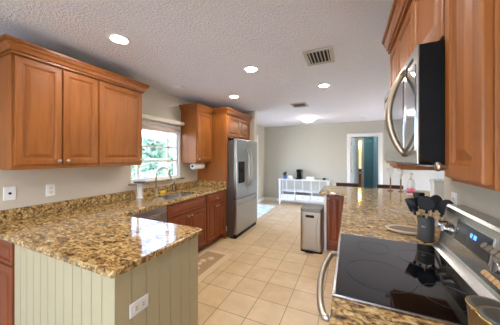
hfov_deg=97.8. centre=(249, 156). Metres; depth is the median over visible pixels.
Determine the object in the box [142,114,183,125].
valance
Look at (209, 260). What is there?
kitchen mat
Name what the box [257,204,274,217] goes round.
rug
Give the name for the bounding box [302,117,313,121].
flush ceiling light
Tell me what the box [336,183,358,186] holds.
bar stool
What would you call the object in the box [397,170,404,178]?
bowl
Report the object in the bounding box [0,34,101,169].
upper cabinet
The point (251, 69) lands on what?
recessed light
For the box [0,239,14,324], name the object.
base cabinet
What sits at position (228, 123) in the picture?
tall cabinet
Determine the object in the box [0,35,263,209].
wall
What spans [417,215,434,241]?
utensil crock
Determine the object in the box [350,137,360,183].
door
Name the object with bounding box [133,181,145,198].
stand
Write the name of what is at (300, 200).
shelf
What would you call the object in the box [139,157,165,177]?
bush
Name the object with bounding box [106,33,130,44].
recessed light
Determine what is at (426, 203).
ladle
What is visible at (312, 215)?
trash can
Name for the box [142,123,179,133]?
roller blind
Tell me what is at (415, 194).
spatula
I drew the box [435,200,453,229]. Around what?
serving spoon
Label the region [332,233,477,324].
cooktop
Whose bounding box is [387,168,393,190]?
stemmed glass
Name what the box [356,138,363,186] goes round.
trim
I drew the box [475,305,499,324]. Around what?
tin canister
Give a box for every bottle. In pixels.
[406,173,415,195]
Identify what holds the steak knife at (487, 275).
in the knife block
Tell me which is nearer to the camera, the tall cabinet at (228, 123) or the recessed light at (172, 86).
the recessed light at (172, 86)
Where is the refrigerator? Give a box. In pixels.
[226,138,256,238]
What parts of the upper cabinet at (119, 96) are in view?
door, crown molding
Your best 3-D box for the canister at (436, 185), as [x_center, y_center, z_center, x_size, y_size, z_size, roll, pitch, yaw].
[2.232,0.402,2.573,0.156,0.277,0.146,0,0,24]
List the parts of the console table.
leg, drawer, drawer, panel, drawer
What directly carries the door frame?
in the wall at (320, 150)
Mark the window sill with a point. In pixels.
(132, 184)
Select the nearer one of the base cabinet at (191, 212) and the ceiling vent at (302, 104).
the base cabinet at (191, 212)
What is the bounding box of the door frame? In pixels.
[347,132,382,184]
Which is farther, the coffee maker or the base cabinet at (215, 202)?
the coffee maker
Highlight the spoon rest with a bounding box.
[385,224,416,234]
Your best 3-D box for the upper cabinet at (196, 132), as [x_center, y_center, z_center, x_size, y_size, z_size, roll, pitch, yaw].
[-0.922,-0.388,3.826,0.393,0.973,0.496,0,0,24]
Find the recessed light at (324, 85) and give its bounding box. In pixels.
[317,83,330,87]
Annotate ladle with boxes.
[418,196,435,217]
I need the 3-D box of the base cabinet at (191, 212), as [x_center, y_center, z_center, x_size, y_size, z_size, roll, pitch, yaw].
[-1.100,1.018,3.127,0.646,0.876,0.808,0,0,24]
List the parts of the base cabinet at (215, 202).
door, drawer, door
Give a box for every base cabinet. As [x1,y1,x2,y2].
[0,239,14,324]
[15,236,197,324]
[166,193,205,251]
[202,190,224,249]
[324,195,343,250]
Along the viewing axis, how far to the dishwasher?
2.48 m
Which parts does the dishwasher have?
handle, door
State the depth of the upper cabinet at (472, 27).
0.54 m
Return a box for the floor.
[198,200,336,324]
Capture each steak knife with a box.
[484,273,493,278]
[489,276,496,282]
[493,280,499,285]
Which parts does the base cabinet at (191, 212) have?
door, false drawer, door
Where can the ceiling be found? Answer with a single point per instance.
(203, 47)
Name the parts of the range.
handle, knob, knob, display panel, display frame, knob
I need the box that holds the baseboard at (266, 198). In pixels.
[265,197,323,204]
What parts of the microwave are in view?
door glass, handle, panel, control panel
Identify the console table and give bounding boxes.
[278,178,329,203]
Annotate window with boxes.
[130,121,179,183]
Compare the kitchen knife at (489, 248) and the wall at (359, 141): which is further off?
the wall at (359, 141)
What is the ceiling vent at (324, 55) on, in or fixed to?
in the ceiling
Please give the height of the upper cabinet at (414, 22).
0.488 m
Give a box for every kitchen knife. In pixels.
[480,242,488,252]
[485,245,494,252]
[490,249,499,256]
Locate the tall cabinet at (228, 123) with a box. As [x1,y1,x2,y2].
[197,107,251,238]
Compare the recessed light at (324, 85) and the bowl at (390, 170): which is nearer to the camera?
the recessed light at (324, 85)
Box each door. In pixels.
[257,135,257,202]
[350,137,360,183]
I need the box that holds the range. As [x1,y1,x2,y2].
[317,204,499,324]
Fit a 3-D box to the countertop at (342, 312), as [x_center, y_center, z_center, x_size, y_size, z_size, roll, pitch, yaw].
[0.500,0.560,0.435,0.671,0.038,0.605,0,0,24]
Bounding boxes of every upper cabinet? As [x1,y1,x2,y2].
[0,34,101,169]
[98,69,149,166]
[179,103,213,162]
[382,25,444,170]
[387,0,444,75]
[434,0,499,190]
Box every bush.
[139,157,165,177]
[169,157,172,174]
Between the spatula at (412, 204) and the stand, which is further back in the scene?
the stand
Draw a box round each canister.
[429,178,443,199]
[465,295,499,324]
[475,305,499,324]
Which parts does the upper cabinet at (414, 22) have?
crown molding, door, door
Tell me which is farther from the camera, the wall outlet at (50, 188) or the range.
the wall outlet at (50, 188)
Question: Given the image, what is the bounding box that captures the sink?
[154,193,189,199]
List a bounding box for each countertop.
[0,180,226,277]
[319,186,443,244]
[329,297,442,324]
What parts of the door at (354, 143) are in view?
panel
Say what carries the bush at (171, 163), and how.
on the ground
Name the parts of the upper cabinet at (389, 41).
crown molding, door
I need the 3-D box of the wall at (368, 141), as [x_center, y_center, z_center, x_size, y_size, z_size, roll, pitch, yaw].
[4.046,0.226,8.047,0.825,2.460,0.100,0,0,24]
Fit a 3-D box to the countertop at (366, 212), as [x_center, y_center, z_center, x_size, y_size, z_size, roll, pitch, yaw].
[1.622,0.560,2.573,1.670,0.038,2.694,0,0,24]
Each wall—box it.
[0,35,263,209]
[264,120,443,198]
[351,136,372,187]
[359,141,360,167]
[373,136,377,187]
[444,171,499,219]
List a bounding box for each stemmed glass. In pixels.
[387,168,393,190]
[397,170,404,191]
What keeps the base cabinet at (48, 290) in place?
on the floor
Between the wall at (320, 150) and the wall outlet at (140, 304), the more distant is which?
the wall at (320, 150)
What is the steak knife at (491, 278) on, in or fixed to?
in the knife block
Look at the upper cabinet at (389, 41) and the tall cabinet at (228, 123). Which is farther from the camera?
the tall cabinet at (228, 123)
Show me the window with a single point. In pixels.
(176, 137)
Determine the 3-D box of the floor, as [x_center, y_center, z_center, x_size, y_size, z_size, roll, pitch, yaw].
[1.509,1.506,3.351,5.518,0.100,12.450,0,0,24]
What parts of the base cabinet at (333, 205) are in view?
panel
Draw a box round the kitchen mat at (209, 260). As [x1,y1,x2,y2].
[198,248,233,284]
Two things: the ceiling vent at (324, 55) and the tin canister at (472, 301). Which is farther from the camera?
the ceiling vent at (324, 55)
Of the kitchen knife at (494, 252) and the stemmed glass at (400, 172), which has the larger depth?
the stemmed glass at (400, 172)
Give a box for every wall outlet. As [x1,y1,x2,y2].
[3,186,15,200]
[46,184,54,196]
[129,293,147,318]
[451,192,456,203]
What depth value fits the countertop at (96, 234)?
1.65 m
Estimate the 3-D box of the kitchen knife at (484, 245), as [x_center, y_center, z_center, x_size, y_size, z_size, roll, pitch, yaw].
[0.744,0.303,0.634,0.110,0.096,0.021,0,0,24]
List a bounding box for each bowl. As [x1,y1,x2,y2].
[387,168,393,177]
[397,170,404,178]
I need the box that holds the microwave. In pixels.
[384,40,444,166]
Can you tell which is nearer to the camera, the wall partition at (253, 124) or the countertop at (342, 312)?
the countertop at (342, 312)
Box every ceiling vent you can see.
[290,102,308,107]
[302,46,334,65]
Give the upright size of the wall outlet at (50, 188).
0.116 m
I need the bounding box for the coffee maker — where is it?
[296,169,302,178]
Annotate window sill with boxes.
[128,177,184,185]
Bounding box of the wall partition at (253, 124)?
[242,111,256,221]
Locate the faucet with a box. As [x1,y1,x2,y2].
[154,167,171,194]
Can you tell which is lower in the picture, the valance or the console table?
the console table
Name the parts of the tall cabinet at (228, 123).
panel, crown molding, door, door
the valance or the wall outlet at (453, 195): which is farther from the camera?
the valance
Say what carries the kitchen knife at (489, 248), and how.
on the knife block
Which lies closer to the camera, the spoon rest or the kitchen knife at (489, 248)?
the kitchen knife at (489, 248)
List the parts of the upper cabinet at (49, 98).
door, crown molding, door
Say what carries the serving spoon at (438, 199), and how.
in the utensil crock
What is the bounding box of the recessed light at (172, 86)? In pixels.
[171,85,183,88]
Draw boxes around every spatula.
[405,198,417,223]
[413,192,424,216]
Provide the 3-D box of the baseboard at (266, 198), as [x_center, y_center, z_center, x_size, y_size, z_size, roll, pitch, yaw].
[1.643,1.409,6.878,2.548,0.095,0.014,0,0,24]
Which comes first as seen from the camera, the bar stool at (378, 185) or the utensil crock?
the utensil crock
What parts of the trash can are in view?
lid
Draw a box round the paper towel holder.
[190,163,204,168]
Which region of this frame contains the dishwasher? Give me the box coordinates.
[128,206,166,222]
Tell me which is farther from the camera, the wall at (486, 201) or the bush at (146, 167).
the bush at (146, 167)
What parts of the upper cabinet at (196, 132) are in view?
crown molding, door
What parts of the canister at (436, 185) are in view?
lid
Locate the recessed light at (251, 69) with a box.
[243,66,258,72]
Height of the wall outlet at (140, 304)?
0.072 m
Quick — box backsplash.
[0,180,225,222]
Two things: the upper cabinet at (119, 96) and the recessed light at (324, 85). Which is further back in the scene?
the recessed light at (324, 85)
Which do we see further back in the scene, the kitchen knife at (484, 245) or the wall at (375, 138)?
the wall at (375, 138)
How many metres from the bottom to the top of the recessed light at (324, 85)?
0.008 m
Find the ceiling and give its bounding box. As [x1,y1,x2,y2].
[0,0,393,126]
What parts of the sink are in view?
bowl, bowl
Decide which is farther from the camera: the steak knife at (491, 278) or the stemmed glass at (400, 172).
the stemmed glass at (400, 172)
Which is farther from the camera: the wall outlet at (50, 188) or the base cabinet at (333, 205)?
the base cabinet at (333, 205)
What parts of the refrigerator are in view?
door, freezer drawer, handle, handle, door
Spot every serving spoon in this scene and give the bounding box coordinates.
[431,195,441,216]
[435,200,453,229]
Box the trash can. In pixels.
[301,203,323,253]
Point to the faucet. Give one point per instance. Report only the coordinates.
(158, 169)
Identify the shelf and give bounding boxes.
[280,189,318,192]
[280,199,323,203]
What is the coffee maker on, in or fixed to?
on the console table
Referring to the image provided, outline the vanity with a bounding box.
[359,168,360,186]
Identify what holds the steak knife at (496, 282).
in the knife block
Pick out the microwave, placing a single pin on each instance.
(414, 105)
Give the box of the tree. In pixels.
[132,133,172,178]
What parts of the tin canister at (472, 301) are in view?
lid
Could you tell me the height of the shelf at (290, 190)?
0.025 m
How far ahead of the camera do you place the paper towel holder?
3.73 m
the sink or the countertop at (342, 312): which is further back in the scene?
the sink
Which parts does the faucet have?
spout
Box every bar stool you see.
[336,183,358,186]
[377,184,403,188]
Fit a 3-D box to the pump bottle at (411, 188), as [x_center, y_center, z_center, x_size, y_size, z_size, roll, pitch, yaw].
[2.277,0.382,3.085,0.102,0.317,0.102,0,0,-42]
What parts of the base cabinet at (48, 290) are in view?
panel, panel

